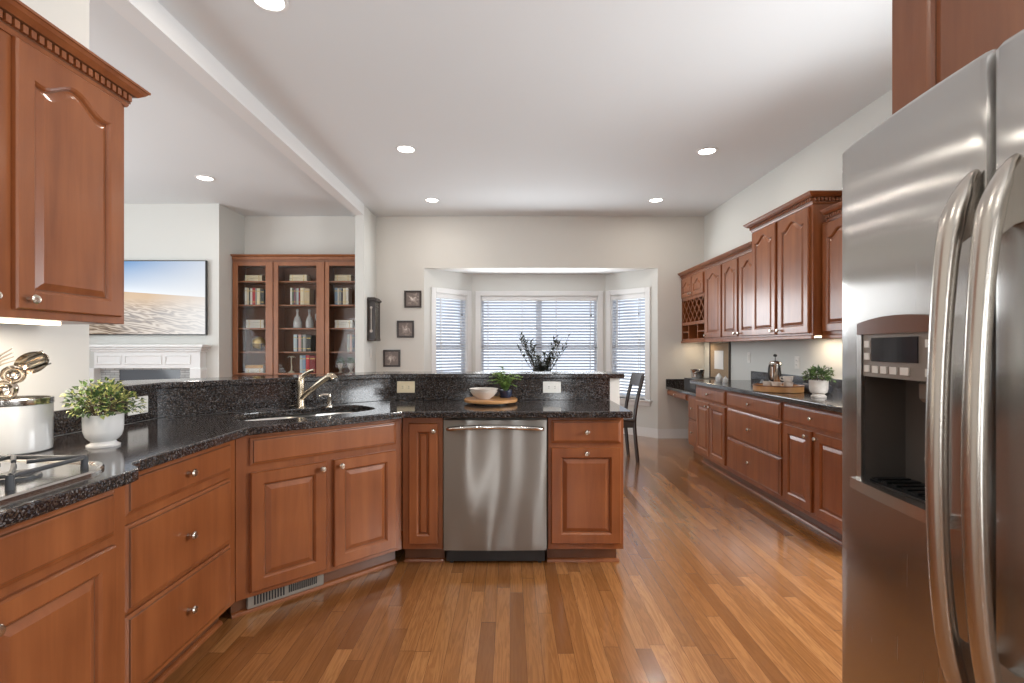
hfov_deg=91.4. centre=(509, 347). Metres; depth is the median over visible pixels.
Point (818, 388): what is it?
potted plant
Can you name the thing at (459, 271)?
ceiling
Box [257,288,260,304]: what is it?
book
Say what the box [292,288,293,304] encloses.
book
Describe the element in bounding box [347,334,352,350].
book
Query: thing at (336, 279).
book
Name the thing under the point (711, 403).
base cabinet
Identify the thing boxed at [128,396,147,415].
electrical outlet
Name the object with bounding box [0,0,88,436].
wall
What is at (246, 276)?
book
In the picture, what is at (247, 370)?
book
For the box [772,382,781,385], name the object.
cup
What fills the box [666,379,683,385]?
backsplash
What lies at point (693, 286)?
wine cabinet
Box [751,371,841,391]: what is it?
backsplash
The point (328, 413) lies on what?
sink
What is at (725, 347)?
pinboard
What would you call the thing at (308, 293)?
book
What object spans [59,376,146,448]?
potted plant
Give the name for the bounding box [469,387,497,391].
bowl
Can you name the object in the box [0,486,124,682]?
base cabinet
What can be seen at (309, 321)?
decanter
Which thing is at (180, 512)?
base cabinet
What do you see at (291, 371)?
candle holder
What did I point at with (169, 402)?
backsplash
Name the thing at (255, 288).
book
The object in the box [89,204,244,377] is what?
wall
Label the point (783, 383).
cup
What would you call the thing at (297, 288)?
book
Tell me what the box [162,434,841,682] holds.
floor
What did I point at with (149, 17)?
ceiling beam
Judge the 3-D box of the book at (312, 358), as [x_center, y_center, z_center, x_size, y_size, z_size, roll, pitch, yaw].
[-2.689,0.222,6.887,0.085,0.236,0.157,0,0,0]
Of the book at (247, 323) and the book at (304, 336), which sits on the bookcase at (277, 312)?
the book at (304, 336)
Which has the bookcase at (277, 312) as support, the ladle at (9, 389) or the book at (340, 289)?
the book at (340, 289)
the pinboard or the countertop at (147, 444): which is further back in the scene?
the pinboard
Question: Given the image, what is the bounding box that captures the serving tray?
[752,383,804,392]
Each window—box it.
[431,287,471,371]
[476,291,602,371]
[606,287,651,405]
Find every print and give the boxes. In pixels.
[383,350,399,366]
[397,321,413,337]
[404,291,421,307]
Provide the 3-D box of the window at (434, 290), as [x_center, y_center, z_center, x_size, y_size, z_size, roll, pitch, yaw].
[-0.890,-0.021,7.417,0.790,1.701,0.190,0,0,-44]
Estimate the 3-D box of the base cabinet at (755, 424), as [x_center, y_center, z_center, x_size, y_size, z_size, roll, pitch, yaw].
[2.381,0.838,4.308,0.688,0.874,0.985,0,0,0]
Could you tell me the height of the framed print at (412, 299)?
0.240 m
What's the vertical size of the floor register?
0.074 m
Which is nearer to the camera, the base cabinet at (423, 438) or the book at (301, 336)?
the base cabinet at (423, 438)
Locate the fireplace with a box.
[89,345,211,382]
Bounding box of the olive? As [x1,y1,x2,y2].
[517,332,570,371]
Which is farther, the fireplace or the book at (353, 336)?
the book at (353, 336)
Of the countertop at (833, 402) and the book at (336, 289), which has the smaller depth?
the countertop at (833, 402)
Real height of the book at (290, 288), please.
0.232 m
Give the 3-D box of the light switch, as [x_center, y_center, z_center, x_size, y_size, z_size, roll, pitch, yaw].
[2.729,0.110,5.720,0.012,0.118,0.070,0,0,0]
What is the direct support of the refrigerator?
on the floor
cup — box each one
[763,381,772,385]
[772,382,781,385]
[780,376,792,381]
[781,382,792,385]
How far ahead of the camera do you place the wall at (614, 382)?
3.49 m
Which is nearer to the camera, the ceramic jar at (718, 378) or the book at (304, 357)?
the ceramic jar at (718, 378)
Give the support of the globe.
on the bookcase at (277, 312)
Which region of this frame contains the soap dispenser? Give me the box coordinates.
[318,393,332,406]
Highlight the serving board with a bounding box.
[464,396,516,404]
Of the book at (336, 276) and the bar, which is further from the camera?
the book at (336, 276)
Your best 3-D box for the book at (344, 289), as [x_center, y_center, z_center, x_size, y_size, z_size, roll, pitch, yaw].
[-2.257,-0.703,6.887,0.045,0.230,0.157,0,0,0]
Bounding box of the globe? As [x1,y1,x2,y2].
[251,337,264,350]
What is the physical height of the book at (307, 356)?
0.242 m
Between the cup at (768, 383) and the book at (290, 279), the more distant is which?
the book at (290, 279)
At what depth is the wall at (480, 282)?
7.65 m
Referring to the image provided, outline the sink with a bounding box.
[244,411,358,420]
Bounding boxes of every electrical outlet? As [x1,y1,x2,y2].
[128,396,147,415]
[397,381,414,392]
[543,381,560,392]
[795,356,798,368]
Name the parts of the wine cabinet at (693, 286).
door, light rail, door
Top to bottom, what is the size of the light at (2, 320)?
0.013 m
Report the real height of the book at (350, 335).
0.228 m
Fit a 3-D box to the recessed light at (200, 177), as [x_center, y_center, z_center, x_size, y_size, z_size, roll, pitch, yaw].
[-3.330,-1.852,5.459,0.196,0.007,0.196,0,0,0]
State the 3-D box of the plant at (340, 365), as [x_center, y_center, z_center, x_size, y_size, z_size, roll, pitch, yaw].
[-2.330,0.223,6.856,0.142,0.236,0.135,0,0,26]
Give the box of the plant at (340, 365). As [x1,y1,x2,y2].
[336,356,345,372]
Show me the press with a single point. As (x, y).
(774, 367)
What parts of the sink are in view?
bowl, bowl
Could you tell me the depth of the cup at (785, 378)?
4.06 m
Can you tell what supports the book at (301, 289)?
on the bookcase at (277, 312)
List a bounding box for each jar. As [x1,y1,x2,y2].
[715,373,722,381]
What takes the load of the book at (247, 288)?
on the bookcase at (277, 312)
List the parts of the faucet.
lever, spout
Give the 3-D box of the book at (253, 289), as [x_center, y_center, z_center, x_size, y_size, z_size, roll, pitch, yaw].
[-3.492,-0.704,6.887,0.040,0.232,0.157,0,0,0]
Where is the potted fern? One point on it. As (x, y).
(503, 393)
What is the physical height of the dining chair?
0.987 m
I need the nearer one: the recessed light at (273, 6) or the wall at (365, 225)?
the recessed light at (273, 6)
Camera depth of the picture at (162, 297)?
6.37 m
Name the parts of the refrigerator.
trim, control panel, handle, handle, door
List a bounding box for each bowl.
[14,350,50,373]
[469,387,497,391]
[470,391,496,398]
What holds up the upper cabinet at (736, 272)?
attached to the wall at (818, 166)
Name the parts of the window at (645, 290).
sash, sill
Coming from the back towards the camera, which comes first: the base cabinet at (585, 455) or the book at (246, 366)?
the book at (246, 366)
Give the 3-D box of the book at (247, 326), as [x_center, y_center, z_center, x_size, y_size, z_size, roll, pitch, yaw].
[-3.482,-0.292,6.902,0.245,0.040,0.157,0,0,0]
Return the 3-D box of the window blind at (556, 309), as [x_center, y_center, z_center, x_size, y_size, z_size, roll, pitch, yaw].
[0.448,-0.025,7.675,1.769,1.516,0.073,0,0,0]
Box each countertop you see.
[0,400,632,528]
[690,380,841,412]
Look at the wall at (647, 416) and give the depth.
7.13 m
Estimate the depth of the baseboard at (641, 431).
7.05 m
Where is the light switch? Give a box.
[747,352,749,362]
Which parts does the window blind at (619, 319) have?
rail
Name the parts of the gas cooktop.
burner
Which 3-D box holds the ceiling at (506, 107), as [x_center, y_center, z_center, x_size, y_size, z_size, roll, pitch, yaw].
[-1.600,-1.906,2.050,9.600,0.100,10.300,0,0,0]
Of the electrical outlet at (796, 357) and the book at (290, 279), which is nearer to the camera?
the electrical outlet at (796, 357)
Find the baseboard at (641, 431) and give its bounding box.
[623,426,687,437]
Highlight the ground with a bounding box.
[620,377,644,393]
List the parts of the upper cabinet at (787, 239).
door, light rail, crown molding, door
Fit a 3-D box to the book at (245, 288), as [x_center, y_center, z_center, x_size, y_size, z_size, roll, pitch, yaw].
[-3.601,-0.705,6.887,0.028,0.235,0.157,0,0,0]
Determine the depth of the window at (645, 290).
7.38 m
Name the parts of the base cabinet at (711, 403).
door, drawer, door, shoe molding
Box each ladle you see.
[0,365,26,399]
[0,379,18,398]
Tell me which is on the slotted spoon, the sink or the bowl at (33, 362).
the bowl at (33, 362)
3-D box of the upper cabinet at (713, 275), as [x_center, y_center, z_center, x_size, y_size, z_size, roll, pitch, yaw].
[2.549,-0.520,5.936,0.366,0.900,0.525,0,0,0]
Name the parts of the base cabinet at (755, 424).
drawer, drawer, drawer, shoe molding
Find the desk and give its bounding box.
[666,379,695,451]
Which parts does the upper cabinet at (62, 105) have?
knob, door, crown molding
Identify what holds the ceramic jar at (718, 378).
on the countertop at (833, 402)
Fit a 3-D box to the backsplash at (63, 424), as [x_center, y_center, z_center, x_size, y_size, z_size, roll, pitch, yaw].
[-1.872,0.310,1.343,0.022,0.102,1.786,0,0,0]
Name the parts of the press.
handle, lid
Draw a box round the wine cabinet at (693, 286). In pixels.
[681,270,704,342]
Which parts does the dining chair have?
leg, seat, crest rail, leg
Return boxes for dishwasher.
[444,418,546,562]
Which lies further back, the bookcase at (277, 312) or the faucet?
the bookcase at (277, 312)
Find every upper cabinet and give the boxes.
[0,0,150,324]
[703,263,722,341]
[722,251,751,341]
[743,190,841,340]
[820,201,841,338]
[892,0,1023,114]
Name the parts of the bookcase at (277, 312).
shelf, shelf, shelf, shelf, glass door, crown molding, shelf, shelf, shelf, shelf, glass door, glass door, shelf, shelf, shelf, shelf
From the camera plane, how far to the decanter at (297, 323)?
6.83 m
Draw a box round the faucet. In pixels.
[295,369,337,408]
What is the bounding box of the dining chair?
[623,372,644,461]
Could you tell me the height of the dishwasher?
0.874 m
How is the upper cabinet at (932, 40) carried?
attached to the wall at (818, 166)
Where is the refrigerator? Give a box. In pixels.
[842,29,1023,682]
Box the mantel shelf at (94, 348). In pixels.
[89,345,211,351]
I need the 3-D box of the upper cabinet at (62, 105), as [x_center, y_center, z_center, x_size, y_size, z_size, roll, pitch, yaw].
[-1.684,-0.568,1.573,0.392,0.974,0.997,0,0,0]
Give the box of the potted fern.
[486,366,522,397]
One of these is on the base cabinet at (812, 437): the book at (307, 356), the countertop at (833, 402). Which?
the countertop at (833, 402)
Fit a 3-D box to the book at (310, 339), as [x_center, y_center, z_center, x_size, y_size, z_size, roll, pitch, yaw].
[-2.744,-0.063,6.887,0.070,0.220,0.157,0,0,0]
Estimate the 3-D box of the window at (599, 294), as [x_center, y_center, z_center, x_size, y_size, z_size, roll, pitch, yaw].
[0.448,-0.021,7.698,2.009,1.701,0.190,0,0,0]
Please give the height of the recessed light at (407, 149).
0.007 m
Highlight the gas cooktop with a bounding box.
[0,455,104,502]
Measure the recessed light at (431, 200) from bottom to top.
0.007 m
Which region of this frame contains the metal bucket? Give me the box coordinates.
[690,369,704,378]
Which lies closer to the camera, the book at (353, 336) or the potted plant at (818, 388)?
the potted plant at (818, 388)
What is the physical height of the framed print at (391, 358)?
0.240 m
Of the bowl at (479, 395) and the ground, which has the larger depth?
the ground
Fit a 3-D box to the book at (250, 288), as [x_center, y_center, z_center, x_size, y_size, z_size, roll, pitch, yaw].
[-3.526,-0.700,6.887,0.026,0.225,0.157,0,0,0]
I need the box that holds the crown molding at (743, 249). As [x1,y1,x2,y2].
[678,241,751,278]
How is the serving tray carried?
on the countertop at (833, 402)
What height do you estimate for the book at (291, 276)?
0.045 m
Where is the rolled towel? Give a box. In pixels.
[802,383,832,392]
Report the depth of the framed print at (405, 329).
7.04 m
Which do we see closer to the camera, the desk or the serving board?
the serving board
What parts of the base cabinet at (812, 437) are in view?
door, drawer, shoe molding, door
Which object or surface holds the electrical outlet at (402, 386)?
attached to the backsplash at (169, 402)
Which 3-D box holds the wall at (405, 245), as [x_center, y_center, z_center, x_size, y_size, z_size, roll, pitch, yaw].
[-1.700,-0.290,7.120,9.400,3.131,0.140,0,0,0]
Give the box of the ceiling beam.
[104,0,363,214]
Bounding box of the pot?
[499,389,511,397]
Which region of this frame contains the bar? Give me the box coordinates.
[89,372,623,392]
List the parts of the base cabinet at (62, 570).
knob, drawer, door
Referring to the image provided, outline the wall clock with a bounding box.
[367,297,381,340]
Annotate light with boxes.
[0,318,60,324]
[194,175,214,180]
[251,0,288,12]
[395,145,416,153]
[424,198,439,202]
[648,198,663,202]
[696,147,717,155]
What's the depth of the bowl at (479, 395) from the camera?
3.17 m
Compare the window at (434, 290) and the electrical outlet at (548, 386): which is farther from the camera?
the window at (434, 290)
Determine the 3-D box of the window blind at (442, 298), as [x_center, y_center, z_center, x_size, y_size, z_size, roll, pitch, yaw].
[-0.874,-0.025,7.400,0.550,1.516,0.073,0,0,-44]
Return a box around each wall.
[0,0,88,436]
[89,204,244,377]
[92,378,619,530]
[245,216,703,428]
[355,205,375,372]
[424,268,471,371]
[472,274,604,371]
[605,268,657,428]
[704,89,891,379]
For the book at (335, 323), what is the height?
0.034 m
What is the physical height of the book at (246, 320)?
0.036 m
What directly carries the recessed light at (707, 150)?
in the ceiling at (506, 107)
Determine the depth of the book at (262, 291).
6.81 m
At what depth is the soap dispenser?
3.05 m
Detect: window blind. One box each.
[436,294,465,371]
[481,297,596,371]
[612,294,644,398]
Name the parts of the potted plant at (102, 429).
pot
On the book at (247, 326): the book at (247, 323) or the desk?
the book at (247, 323)
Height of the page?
0.240 m
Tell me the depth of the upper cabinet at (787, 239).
4.15 m
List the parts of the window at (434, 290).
sash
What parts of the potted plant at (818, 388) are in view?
pot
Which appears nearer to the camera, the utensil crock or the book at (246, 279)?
the utensil crock
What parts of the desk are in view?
drawer, drawer, drawer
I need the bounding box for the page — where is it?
[714,351,722,368]
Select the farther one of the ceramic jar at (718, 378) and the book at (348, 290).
the book at (348, 290)
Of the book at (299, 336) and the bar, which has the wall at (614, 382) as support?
the bar
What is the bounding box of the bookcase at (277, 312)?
[230,254,354,376]
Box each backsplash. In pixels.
[54,407,91,435]
[101,378,609,423]
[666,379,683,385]
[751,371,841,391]
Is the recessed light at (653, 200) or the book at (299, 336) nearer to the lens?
the recessed light at (653, 200)
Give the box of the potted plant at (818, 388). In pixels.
[799,364,835,397]
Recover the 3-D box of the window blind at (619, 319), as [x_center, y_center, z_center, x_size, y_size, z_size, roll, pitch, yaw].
[1.755,-0.025,7.398,0.550,1.516,0.073,0,0,44]
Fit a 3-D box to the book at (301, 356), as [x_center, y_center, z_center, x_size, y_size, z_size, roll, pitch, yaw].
[-2.847,0.220,6.887,0.036,0.240,0.157,0,0,0]
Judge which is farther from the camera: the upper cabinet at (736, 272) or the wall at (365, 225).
the wall at (365, 225)
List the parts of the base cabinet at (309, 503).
door, shoe molding, drawer, knob, door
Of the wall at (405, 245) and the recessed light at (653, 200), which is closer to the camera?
the recessed light at (653, 200)
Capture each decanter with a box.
[293,309,301,327]
[305,309,312,327]
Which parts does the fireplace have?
firebox glass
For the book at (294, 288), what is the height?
0.232 m
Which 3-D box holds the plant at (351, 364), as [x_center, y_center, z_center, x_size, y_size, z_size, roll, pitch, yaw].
[-2.184,0.229,6.858,0.154,0.223,0.136,0,0,0]
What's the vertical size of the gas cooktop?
0.052 m
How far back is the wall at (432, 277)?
7.12 m
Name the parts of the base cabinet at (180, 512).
drawer, drawer, drawer, shoe molding, knob, knob, knob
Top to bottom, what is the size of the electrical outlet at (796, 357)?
0.118 m
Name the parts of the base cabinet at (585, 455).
shoe molding, drawer, door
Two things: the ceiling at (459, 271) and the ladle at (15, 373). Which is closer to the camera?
the ladle at (15, 373)
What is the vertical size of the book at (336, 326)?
0.040 m
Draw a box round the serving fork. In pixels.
[0,348,14,366]
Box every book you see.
[245,275,264,278]
[245,278,264,280]
[245,288,246,304]
[245,365,264,367]
[245,368,264,372]
[246,320,264,322]
[246,322,264,324]
[246,325,264,327]
[247,288,248,304]
[250,288,251,304]
[252,288,254,304]
[255,288,256,304]
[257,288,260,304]
[260,289,264,304]
[289,278,310,280]
[290,275,310,278]
[290,288,291,304]
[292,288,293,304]
[294,288,295,304]
[294,334,297,350]
[297,288,298,304]
[298,335,302,350]
[300,288,305,304]
[300,355,305,372]
[301,336,302,350]
[303,335,305,350]
[303,356,305,372]
[304,289,313,304]
[306,335,315,350]
[306,355,313,370]
[310,356,315,372]
[335,275,353,278]
[335,278,353,280]
[335,288,337,304]
[335,320,354,322]
[335,323,354,324]
[335,325,354,327]
[339,288,342,304]
[343,288,345,304]
[346,288,351,304]
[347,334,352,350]
[350,335,351,350]
[352,335,354,350]
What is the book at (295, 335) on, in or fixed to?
on the bookcase at (277, 312)
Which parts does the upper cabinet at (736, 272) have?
door, light rail, door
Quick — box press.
[768,354,781,381]
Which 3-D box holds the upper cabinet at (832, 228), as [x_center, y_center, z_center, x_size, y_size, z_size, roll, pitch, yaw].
[2.545,-0.557,3.407,0.374,0.975,0.922,0,0,0]
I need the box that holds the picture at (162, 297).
[89,260,207,334]
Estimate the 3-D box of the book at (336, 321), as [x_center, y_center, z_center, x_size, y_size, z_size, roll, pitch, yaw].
[-2.270,-0.364,6.902,0.240,0.034,0.157,0,0,0]
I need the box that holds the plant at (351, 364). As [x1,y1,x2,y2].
[346,357,354,372]
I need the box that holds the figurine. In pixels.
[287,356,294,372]
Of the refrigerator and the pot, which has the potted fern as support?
the pot
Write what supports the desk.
on the floor
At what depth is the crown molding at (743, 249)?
5.72 m
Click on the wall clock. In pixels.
(373, 304)
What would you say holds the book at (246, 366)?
on the book at (247, 370)
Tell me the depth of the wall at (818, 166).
4.91 m
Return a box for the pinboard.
[709,342,730,379]
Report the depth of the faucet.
2.98 m
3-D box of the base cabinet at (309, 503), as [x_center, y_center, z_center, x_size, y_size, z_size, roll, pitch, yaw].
[-1.105,0.839,2.778,0.882,0.872,0.554,0,0,-44]
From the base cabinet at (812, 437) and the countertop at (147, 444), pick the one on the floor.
the base cabinet at (812, 437)
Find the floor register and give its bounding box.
[246,574,323,608]
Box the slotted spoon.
[13,350,50,399]
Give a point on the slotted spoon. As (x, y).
(33, 362)
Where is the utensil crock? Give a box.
[0,395,54,454]
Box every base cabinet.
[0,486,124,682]
[125,440,234,682]
[226,418,401,618]
[403,418,445,561]
[545,418,622,561]
[696,385,735,480]
[727,391,793,514]
[783,402,841,544]
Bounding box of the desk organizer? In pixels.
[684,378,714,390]
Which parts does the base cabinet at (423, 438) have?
door, shoe molding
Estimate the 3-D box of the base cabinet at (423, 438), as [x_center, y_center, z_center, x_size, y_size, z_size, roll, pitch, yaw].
[-0.510,0.838,3.163,0.236,0.874,0.594,0,0,0]
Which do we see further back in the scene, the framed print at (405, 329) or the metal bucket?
the framed print at (405, 329)
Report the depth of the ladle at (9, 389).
1.69 m
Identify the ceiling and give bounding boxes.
[89,0,891,215]
[443,270,636,273]

